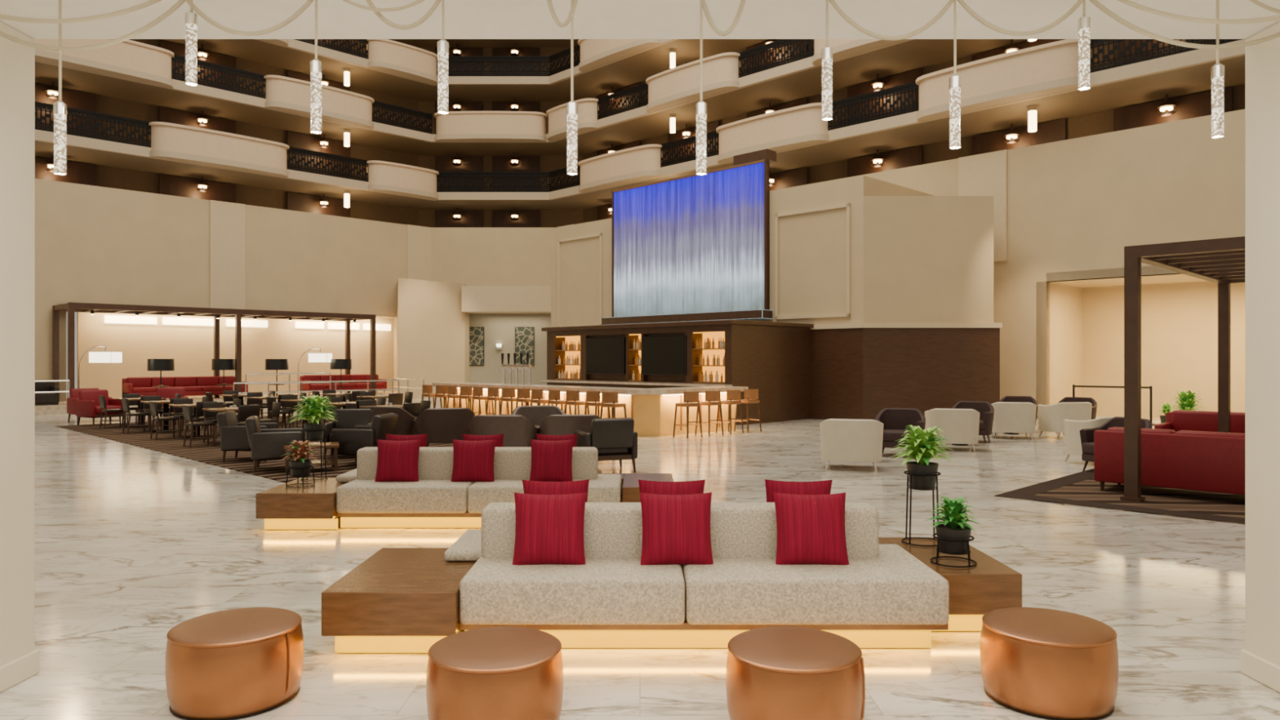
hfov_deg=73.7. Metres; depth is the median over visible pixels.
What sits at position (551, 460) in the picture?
throw pillow
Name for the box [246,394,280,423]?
dining table
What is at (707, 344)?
liquor bottles
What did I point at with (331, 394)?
dining table
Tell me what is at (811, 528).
throw pillow
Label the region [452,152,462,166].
sconces
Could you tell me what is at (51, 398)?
loveseat
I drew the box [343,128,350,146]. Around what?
lights
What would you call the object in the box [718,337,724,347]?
liquor bottles
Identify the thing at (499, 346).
wall sconce
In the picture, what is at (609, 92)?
sconces
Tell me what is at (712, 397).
bar stool
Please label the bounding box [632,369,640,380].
liquor bottles
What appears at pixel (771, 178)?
sconces
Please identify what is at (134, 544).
floor
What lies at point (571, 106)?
crystal pendant
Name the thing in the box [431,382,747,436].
bar counter
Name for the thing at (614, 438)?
leather armchair
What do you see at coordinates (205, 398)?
dining chair
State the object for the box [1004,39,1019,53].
sconces
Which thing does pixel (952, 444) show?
side table
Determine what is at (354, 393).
dining chair
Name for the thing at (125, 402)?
dining chair
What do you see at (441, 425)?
wingback chair
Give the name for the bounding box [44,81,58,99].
sconces
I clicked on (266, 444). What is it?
leather armchair
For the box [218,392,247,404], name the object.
dining table
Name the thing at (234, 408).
dining table
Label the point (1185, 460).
sofa
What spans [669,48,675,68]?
lights
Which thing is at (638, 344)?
liquor bottles
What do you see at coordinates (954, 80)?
crystal pendant
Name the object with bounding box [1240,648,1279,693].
baseboard
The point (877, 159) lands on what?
sconces
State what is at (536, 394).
bar stool
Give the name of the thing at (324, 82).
sconces
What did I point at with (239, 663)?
ottoman
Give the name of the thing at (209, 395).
dining chair
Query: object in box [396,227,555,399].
wall
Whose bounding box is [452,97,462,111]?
sconces
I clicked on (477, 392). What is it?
bar stool
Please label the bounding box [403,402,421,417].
dining chair
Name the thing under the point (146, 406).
dining chair
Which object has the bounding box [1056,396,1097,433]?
accent armchair
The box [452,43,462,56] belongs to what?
sconces
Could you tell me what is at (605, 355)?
television
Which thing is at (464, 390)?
bar stool
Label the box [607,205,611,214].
sconces
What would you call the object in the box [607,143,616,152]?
sconces
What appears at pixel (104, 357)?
arc floor lamp
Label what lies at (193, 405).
dining table
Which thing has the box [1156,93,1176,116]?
sconces
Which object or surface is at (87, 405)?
armchair
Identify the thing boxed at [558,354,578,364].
liquor bottles
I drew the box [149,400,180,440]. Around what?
dining chair
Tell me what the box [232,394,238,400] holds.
dining chair
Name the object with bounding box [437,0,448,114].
crystal pendant
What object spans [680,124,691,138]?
sconces
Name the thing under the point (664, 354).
television
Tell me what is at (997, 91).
balcony
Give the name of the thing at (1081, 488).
patterned rug
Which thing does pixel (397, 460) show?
throw pillow
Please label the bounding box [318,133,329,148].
sconces
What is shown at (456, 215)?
sconces
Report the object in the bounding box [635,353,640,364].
liquor bottles
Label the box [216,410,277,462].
leather armchair
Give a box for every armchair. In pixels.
[66,387,112,422]
[75,389,126,426]
[149,387,187,422]
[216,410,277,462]
[244,415,303,473]
[321,408,372,459]
[331,413,398,466]
[573,417,637,472]
[874,408,925,453]
[951,400,994,443]
[1000,395,1037,425]
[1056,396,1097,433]
[1079,416,1152,471]
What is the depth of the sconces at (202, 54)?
35.50 m
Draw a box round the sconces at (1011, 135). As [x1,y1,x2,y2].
[1004,123,1019,144]
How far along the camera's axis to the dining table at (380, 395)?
23.49 m
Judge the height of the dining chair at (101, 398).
0.849 m
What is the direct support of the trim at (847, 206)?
attached to the wall at (917, 256)
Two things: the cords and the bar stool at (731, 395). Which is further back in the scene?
the bar stool at (731, 395)
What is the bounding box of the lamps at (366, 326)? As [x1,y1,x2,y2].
[363,323,369,329]
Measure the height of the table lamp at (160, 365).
1.520 m
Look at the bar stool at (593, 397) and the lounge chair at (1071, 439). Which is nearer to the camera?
the lounge chair at (1071, 439)
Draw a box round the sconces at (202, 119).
[195,110,208,126]
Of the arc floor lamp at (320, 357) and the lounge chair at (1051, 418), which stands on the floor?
the lounge chair at (1051, 418)
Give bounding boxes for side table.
[951,444,968,445]
[1004,432,1018,434]
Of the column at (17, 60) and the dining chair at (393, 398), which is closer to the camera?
the column at (17, 60)
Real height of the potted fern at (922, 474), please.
0.868 m
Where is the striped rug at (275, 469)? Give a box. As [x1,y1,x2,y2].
[56,415,453,483]
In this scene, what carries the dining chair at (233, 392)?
on the striped rug at (275, 469)
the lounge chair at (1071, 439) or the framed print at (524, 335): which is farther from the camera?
the framed print at (524, 335)
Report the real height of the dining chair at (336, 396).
0.849 m
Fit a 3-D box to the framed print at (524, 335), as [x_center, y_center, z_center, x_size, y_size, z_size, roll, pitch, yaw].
[-5.620,-0.670,41.560,0.920,1.880,0.060,0,0,0]
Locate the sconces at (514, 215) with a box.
[510,207,519,220]
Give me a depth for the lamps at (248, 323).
36.32 m
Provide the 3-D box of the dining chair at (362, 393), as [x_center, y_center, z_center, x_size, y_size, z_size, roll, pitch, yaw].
[-7.631,1.327,24.150,0.440,0.849,0.508,0,0,-40]
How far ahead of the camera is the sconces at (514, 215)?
42.79 m
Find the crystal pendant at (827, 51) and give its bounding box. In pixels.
[821,0,832,120]
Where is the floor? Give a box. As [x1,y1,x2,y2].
[0,389,1279,719]
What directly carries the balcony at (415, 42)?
attached to the wall at (1100, 122)
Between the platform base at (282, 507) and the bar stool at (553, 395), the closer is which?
the platform base at (282, 507)
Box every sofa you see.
[121,376,248,397]
[299,373,386,395]
[335,447,621,513]
[444,502,948,624]
[1093,426,1244,494]
[1154,409,1244,433]
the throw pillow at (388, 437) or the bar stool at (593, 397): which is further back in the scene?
the bar stool at (593, 397)
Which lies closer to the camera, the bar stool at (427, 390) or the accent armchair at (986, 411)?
the accent armchair at (986, 411)
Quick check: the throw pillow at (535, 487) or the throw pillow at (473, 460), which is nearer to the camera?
the throw pillow at (535, 487)
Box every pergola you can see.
[52,302,375,397]
[1120,235,1244,502]
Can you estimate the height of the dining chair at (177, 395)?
0.849 m
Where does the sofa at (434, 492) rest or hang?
on the platform base at (282, 507)
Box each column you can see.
[0,21,35,666]
[1244,21,1279,666]
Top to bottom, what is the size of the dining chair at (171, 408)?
0.849 m
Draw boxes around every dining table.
[115,397,164,427]
[139,398,169,432]
[168,403,224,438]
[202,404,263,444]
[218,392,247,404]
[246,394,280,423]
[280,396,308,428]
[323,391,351,408]
[325,400,355,408]
[356,393,388,398]
[359,403,403,408]
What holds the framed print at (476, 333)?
attached to the wall at (498, 280)
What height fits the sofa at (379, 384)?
0.840 m
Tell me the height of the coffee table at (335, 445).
0.430 m
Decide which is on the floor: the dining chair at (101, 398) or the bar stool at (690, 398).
the bar stool at (690, 398)
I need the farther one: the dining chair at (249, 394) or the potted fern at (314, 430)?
the dining chair at (249, 394)
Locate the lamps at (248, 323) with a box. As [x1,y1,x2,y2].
[241,320,267,327]
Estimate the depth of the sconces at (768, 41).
34.27 m
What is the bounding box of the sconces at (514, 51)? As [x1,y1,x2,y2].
[510,43,519,56]
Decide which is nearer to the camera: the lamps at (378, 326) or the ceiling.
the ceiling
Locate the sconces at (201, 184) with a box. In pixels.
[195,176,208,191]
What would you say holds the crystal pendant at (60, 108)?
hanging from the ceiling
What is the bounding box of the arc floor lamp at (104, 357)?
[78,345,121,388]
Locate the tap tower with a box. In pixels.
[498,353,532,385]
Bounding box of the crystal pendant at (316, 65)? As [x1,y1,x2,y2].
[310,0,322,133]
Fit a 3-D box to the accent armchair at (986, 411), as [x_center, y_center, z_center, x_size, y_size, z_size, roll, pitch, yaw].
[7.109,1.327,18.315,0.900,0.854,0.739,0,0,30]
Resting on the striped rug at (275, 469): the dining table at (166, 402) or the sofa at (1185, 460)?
the dining table at (166, 402)
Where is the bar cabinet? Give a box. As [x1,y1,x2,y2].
[540,319,814,425]
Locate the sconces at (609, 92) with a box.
[607,86,615,95]
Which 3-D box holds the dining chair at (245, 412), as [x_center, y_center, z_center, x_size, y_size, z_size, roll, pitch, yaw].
[-7.955,1.327,17.186,0.508,0.849,0.440,0,0,44]
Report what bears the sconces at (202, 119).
attached to the wall at (1100, 122)
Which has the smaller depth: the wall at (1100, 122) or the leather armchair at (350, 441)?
the leather armchair at (350, 441)
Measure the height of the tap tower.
0.850 m
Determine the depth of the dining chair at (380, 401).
20.41 m
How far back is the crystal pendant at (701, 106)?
3.88 m
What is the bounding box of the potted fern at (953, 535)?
[922,496,982,567]
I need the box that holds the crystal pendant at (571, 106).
[566,0,577,175]
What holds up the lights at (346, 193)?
attached to the balcony at (997, 91)
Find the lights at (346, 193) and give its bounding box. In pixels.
[343,190,350,207]
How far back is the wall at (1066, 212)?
25.05 m
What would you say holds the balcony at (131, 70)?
attached to the wall at (1100, 122)
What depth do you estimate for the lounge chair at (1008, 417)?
18.80 m
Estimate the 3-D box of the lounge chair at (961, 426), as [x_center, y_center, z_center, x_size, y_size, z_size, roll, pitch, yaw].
[6.098,1.343,16.692,1.000,0.825,0.844,0,0,15]
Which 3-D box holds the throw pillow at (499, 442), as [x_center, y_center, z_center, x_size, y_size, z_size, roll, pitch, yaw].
[-1.779,1.065,9.710,0.477,0.461,0.205,0,0,-7]
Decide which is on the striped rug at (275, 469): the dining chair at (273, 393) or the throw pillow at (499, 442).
the dining chair at (273, 393)
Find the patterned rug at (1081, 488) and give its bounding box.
[994,468,1244,524]
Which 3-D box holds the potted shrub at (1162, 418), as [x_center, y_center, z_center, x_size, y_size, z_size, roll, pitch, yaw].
[13.698,1.435,22.205,0.437,0.629,0.449,0,0,-32]
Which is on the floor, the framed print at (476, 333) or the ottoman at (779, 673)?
the ottoman at (779, 673)
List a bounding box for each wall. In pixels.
[35,39,1244,227]
[35,178,431,401]
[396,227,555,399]
[551,175,993,327]
[557,109,1244,419]
[810,322,1002,419]
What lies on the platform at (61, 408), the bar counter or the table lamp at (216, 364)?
the table lamp at (216, 364)
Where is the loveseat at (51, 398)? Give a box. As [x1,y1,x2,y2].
[35,379,59,405]
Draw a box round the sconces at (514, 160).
[510,152,519,165]
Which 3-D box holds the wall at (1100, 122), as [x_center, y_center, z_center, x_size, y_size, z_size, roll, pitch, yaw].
[-2.718,-11.850,32.563,52.790,14.000,22.075,0,0,7]
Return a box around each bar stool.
[421,384,442,408]
[434,385,456,408]
[446,385,467,408]
[458,386,481,414]
[471,386,493,415]
[485,386,509,414]
[499,387,523,414]
[515,388,538,407]
[530,388,553,405]
[547,389,571,414]
[564,390,589,414]
[584,391,610,417]
[600,391,626,417]
[672,391,702,438]
[694,390,724,436]
[715,389,743,434]
[733,389,761,432]
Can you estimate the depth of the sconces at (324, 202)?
39.19 m
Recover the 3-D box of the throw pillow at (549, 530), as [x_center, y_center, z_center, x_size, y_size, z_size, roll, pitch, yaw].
[-0.579,1.085,5.470,0.477,0.459,0.207,0,0,-6]
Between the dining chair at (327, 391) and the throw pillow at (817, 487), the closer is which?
the throw pillow at (817, 487)
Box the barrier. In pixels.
[1072,384,1156,425]
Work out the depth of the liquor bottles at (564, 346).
27.55 m
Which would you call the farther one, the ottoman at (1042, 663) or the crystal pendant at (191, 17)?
the ottoman at (1042, 663)
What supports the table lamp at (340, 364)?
on the platform at (61, 408)
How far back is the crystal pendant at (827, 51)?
3.88 m
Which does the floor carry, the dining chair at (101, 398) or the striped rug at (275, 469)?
the striped rug at (275, 469)
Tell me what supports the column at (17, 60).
on the floor
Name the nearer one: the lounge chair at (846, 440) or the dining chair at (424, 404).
the lounge chair at (846, 440)
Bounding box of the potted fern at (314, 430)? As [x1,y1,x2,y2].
[288,395,337,480]
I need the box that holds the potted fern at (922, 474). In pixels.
[885,425,956,546]
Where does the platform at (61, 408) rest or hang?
on the floor
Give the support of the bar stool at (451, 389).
on the floor
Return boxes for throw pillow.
[374,439,421,481]
[385,433,426,447]
[450,439,496,481]
[462,433,503,447]
[512,492,586,564]
[521,479,589,502]
[529,439,573,481]
[536,433,577,447]
[638,479,705,502]
[639,492,713,564]
[764,479,832,502]
[773,492,848,564]
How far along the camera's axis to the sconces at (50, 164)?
31.75 m
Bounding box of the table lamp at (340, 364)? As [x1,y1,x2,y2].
[329,359,351,393]
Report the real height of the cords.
0.388 m
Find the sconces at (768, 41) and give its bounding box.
[764,39,774,44]
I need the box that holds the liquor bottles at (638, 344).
[633,338,640,349]
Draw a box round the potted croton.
[279,440,319,488]
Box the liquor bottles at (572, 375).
[558,368,580,378]
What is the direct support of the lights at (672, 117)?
attached to the balcony at (997, 91)
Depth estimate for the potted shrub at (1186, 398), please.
20.09 m
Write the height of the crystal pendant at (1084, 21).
0.550 m
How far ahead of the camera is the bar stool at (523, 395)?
21.14 m
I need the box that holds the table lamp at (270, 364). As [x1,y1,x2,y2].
[265,359,288,395]
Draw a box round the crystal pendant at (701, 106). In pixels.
[695,0,706,175]
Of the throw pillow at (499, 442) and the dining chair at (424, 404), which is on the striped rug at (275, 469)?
the dining chair at (424, 404)
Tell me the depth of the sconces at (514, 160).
42.78 m
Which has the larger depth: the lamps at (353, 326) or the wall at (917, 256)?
the lamps at (353, 326)
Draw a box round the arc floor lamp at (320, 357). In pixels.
[297,347,332,396]
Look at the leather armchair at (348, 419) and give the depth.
15.57 m
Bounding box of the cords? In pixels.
[0,0,1279,51]
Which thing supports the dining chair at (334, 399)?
on the striped rug at (275, 469)
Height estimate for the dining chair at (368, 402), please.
0.849 m
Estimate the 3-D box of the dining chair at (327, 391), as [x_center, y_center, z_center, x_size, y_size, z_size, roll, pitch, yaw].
[-9.267,1.327,25.767,0.508,0.849,0.440,0,0,40]
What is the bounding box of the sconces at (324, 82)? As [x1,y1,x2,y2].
[321,74,328,85]
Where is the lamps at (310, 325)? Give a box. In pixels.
[295,321,324,328]
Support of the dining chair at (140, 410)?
on the striped rug at (275, 469)
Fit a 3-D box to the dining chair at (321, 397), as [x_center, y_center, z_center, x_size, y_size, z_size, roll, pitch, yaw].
[-7.967,1.327,20.992,0.440,0.849,0.508,0,0,-44]
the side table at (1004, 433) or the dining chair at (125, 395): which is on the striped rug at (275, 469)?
the dining chair at (125, 395)
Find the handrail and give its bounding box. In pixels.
[35,372,424,404]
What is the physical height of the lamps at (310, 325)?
0.300 m
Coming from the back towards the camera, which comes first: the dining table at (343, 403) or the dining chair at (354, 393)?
the dining chair at (354, 393)
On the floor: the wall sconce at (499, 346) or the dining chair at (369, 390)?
the dining chair at (369, 390)
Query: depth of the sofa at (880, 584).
5.06 m
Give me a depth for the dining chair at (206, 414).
18.08 m
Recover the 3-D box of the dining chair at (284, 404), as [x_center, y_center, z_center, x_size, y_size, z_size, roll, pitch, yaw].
[-8.892,1.327,21.902,0.508,0.849,0.440,0,0,43]
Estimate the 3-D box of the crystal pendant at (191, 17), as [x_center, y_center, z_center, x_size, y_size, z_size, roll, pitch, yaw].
[-2.050,-1.525,3.900,0.060,0.530,0.060,0,0,0]
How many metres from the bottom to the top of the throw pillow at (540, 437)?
0.461 m
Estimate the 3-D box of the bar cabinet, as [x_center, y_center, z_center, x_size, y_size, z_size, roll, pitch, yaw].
[0.933,0.340,26.727,4.050,2.820,8.040,0,0,-45]
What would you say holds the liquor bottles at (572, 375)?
in the bar cabinet
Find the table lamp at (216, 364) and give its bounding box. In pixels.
[211,359,235,399]
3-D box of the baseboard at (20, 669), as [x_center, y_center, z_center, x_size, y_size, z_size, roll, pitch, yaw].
[-4.138,1.683,4.027,1.565,0.135,1.495,0,0,0]
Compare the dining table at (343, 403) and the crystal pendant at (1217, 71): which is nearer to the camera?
the crystal pendant at (1217, 71)
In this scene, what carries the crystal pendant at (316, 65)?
hanging from the ceiling
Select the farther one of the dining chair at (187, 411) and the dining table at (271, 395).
the dining table at (271, 395)
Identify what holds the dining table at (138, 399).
on the striped rug at (275, 469)
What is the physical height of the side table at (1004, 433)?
0.535 m
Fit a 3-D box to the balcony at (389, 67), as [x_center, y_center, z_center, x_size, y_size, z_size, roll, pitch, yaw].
[-2.018,-13.785,31.080,53.879,1.330,24.574,0,0,8]
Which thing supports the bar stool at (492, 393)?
on the floor
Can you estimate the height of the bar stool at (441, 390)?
1.041 m
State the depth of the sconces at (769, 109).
34.30 m
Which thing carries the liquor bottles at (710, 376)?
in the bar cabinet
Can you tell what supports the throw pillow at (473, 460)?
on the sofa at (434, 492)
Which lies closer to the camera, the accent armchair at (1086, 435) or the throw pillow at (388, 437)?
the throw pillow at (388, 437)
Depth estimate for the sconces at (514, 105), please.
42.77 m
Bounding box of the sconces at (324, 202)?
[318,193,329,208]
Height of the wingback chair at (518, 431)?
0.845 m
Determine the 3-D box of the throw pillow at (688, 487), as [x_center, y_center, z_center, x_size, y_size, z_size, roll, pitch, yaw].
[0.222,1.065,6.010,0.472,0.461,0.196,0,0,-1]
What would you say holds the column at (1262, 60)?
on the floor
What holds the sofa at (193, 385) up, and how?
on the platform at (61, 408)
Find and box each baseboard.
[0,648,39,693]
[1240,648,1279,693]
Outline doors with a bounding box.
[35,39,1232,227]
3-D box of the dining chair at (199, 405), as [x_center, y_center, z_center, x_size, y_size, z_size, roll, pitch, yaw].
[-9.552,1.327,18.702,0.440,0.849,0.508,0,0,-41]
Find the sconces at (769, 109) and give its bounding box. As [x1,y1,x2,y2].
[764,102,775,113]
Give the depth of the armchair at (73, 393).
24.06 m
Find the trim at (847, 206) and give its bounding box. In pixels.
[557,203,850,327]
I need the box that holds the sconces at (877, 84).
[871,74,884,91]
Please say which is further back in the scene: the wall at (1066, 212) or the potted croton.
the wall at (1066, 212)
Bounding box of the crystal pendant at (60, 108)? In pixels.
[53,0,66,175]
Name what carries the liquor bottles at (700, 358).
in the bar cabinet
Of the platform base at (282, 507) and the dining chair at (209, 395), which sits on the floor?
the platform base at (282, 507)
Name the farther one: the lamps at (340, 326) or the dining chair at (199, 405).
the lamps at (340, 326)
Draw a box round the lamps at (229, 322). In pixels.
[226,319,235,326]
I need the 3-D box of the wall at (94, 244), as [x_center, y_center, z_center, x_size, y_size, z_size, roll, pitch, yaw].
[-21.346,-2.300,30.696,1.614,8.100,31.608,0,0,45]
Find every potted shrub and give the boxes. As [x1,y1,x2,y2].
[1157,403,1173,423]
[1167,390,1208,410]
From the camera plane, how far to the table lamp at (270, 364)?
32.59 m
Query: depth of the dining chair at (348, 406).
17.80 m
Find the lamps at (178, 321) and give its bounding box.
[162,316,213,325]
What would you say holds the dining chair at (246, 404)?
on the striped rug at (275, 469)
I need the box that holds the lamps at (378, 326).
[375,324,391,330]
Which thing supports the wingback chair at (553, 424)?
on the striped rug at (275, 469)
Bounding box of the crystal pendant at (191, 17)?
[185,0,197,85]
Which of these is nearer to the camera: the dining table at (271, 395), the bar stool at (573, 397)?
the bar stool at (573, 397)
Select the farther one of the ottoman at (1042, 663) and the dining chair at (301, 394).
the dining chair at (301, 394)
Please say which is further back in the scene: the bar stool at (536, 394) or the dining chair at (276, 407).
the bar stool at (536, 394)
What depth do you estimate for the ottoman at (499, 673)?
3.86 m
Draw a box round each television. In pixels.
[586,337,625,374]
[641,335,686,375]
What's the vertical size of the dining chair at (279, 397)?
0.849 m
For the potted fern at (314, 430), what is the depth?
9.67 m
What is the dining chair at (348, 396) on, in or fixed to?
on the striped rug at (275, 469)
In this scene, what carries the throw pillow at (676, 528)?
on the sofa at (880, 584)
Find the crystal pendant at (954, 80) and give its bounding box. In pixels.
[949,0,960,149]
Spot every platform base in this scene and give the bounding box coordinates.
[255,473,673,529]
[321,537,1022,653]
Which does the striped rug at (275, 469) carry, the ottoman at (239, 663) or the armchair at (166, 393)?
the armchair at (166, 393)
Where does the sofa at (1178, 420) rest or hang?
on the floor
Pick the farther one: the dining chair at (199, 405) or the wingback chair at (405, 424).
the dining chair at (199, 405)
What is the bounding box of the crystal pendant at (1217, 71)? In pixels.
[1210,0,1224,137]
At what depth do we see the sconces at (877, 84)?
30.93 m
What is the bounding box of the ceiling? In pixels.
[0,0,1279,39]
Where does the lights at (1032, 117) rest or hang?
attached to the balcony at (997, 91)
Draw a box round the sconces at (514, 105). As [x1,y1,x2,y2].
[510,97,519,111]
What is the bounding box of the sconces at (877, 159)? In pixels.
[871,149,884,167]
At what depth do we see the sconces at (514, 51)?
42.77 m
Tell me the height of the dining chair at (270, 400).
0.849 m
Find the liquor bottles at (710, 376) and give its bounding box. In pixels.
[698,370,722,382]
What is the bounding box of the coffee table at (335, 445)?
[284,441,339,473]
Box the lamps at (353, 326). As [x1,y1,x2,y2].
[350,323,359,329]
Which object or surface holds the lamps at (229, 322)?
attached to the wall at (94, 244)
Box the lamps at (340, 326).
[328,322,345,329]
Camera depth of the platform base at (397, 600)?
5.16 m
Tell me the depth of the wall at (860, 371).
24.12 m
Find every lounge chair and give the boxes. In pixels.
[819,418,883,471]
[924,408,979,451]
[990,401,1036,439]
[1037,402,1092,439]
[1062,416,1124,462]
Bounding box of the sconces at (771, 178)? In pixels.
[769,170,775,186]
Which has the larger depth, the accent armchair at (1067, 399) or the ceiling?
the accent armchair at (1067, 399)
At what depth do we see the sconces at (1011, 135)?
27.54 m
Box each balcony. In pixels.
[34,39,1027,155]
[35,39,1245,209]
[160,39,768,101]
[391,39,578,47]
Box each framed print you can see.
[469,326,484,365]
[515,326,533,365]
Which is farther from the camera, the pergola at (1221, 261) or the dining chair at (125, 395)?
the dining chair at (125, 395)
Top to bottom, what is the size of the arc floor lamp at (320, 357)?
1.970 m
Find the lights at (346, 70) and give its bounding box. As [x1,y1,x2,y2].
[343,67,350,86]
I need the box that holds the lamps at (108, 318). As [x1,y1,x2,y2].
[104,315,156,324]
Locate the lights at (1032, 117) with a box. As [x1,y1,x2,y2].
[1027,105,1037,132]
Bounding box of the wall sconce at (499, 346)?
[496,343,502,349]
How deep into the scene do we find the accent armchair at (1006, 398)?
21.27 m
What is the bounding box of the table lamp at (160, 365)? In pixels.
[146,359,174,387]
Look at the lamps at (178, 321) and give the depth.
34.46 m
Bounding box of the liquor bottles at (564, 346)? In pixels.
[561,341,580,350]
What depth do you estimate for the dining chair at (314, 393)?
24.66 m
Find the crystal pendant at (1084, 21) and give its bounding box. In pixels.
[1077,0,1090,90]
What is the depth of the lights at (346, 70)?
38.43 m
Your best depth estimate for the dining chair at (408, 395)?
24.17 m
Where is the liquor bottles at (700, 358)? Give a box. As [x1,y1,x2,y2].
[699,353,724,364]
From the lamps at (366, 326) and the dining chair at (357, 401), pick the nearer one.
the dining chair at (357, 401)
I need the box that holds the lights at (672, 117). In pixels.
[669,114,675,133]
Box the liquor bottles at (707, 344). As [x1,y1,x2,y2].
[695,337,714,348]
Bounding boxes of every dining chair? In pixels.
[98,395,125,429]
[121,393,143,426]
[121,398,150,434]
[135,395,159,429]
[142,395,163,431]
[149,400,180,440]
[155,393,180,426]
[162,397,189,434]
[173,398,193,436]
[182,395,208,430]
[182,404,215,448]
[191,401,217,440]
[203,401,223,443]
[204,391,229,407]
[212,398,241,436]
[222,390,244,407]
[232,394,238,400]
[237,404,260,422]
[240,391,262,415]
[247,392,267,418]
[259,390,275,418]
[259,401,280,428]
[266,396,293,428]
[269,394,293,426]
[281,395,302,428]
[283,392,306,424]
[303,396,328,429]
[304,400,333,423]
[311,391,328,418]
[320,395,343,423]
[322,389,335,397]
[323,397,341,422]
[344,393,352,401]
[345,402,357,408]
[351,391,365,401]
[355,400,366,408]
[359,400,377,408]
[360,391,377,404]
[368,389,375,395]
[377,397,386,405]
[387,393,403,404]
[402,391,413,404]
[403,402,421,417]
[420,400,431,413]
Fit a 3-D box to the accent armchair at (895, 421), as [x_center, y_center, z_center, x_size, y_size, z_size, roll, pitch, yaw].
[4.756,1.327,15.616,0.900,0.854,0.739,0,0,20]
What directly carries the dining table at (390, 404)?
on the striped rug at (275, 469)
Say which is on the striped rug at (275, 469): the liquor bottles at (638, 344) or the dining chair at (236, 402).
the dining chair at (236, 402)
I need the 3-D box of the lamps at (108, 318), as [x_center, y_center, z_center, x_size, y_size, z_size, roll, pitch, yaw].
[-19.716,-1.549,33.043,1.762,0.301,0.070,0,0,-45]
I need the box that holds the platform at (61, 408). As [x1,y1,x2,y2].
[35,391,397,414]
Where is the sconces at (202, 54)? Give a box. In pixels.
[197,44,208,61]
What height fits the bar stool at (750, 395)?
1.041 m
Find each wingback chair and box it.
[364,405,417,435]
[413,407,475,447]
[468,414,540,447]
[511,405,565,434]
[539,414,600,435]
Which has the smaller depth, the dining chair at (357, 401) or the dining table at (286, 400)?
the dining chair at (357, 401)
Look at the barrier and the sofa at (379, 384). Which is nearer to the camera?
the barrier
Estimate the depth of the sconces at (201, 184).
35.48 m
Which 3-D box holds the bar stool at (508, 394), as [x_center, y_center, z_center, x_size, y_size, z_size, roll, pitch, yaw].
[-3.280,1.231,21.807,0.472,1.041,0.506,0,0,37]
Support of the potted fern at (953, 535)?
on the platform base at (397, 600)
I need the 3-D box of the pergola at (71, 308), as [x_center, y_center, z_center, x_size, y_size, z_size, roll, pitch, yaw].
[-15.974,-0.220,33.153,2.470,3.400,11.030,0,0,45]
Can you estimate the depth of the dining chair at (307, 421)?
19.41 m
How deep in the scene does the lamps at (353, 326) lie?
39.50 m
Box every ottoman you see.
[164,607,303,719]
[426,626,563,719]
[725,626,865,719]
[979,607,1118,719]
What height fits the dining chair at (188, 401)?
0.849 m
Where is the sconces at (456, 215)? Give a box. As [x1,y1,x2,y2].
[452,207,462,220]
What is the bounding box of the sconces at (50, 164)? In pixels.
[44,155,53,173]
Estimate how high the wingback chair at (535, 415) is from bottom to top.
0.845 m

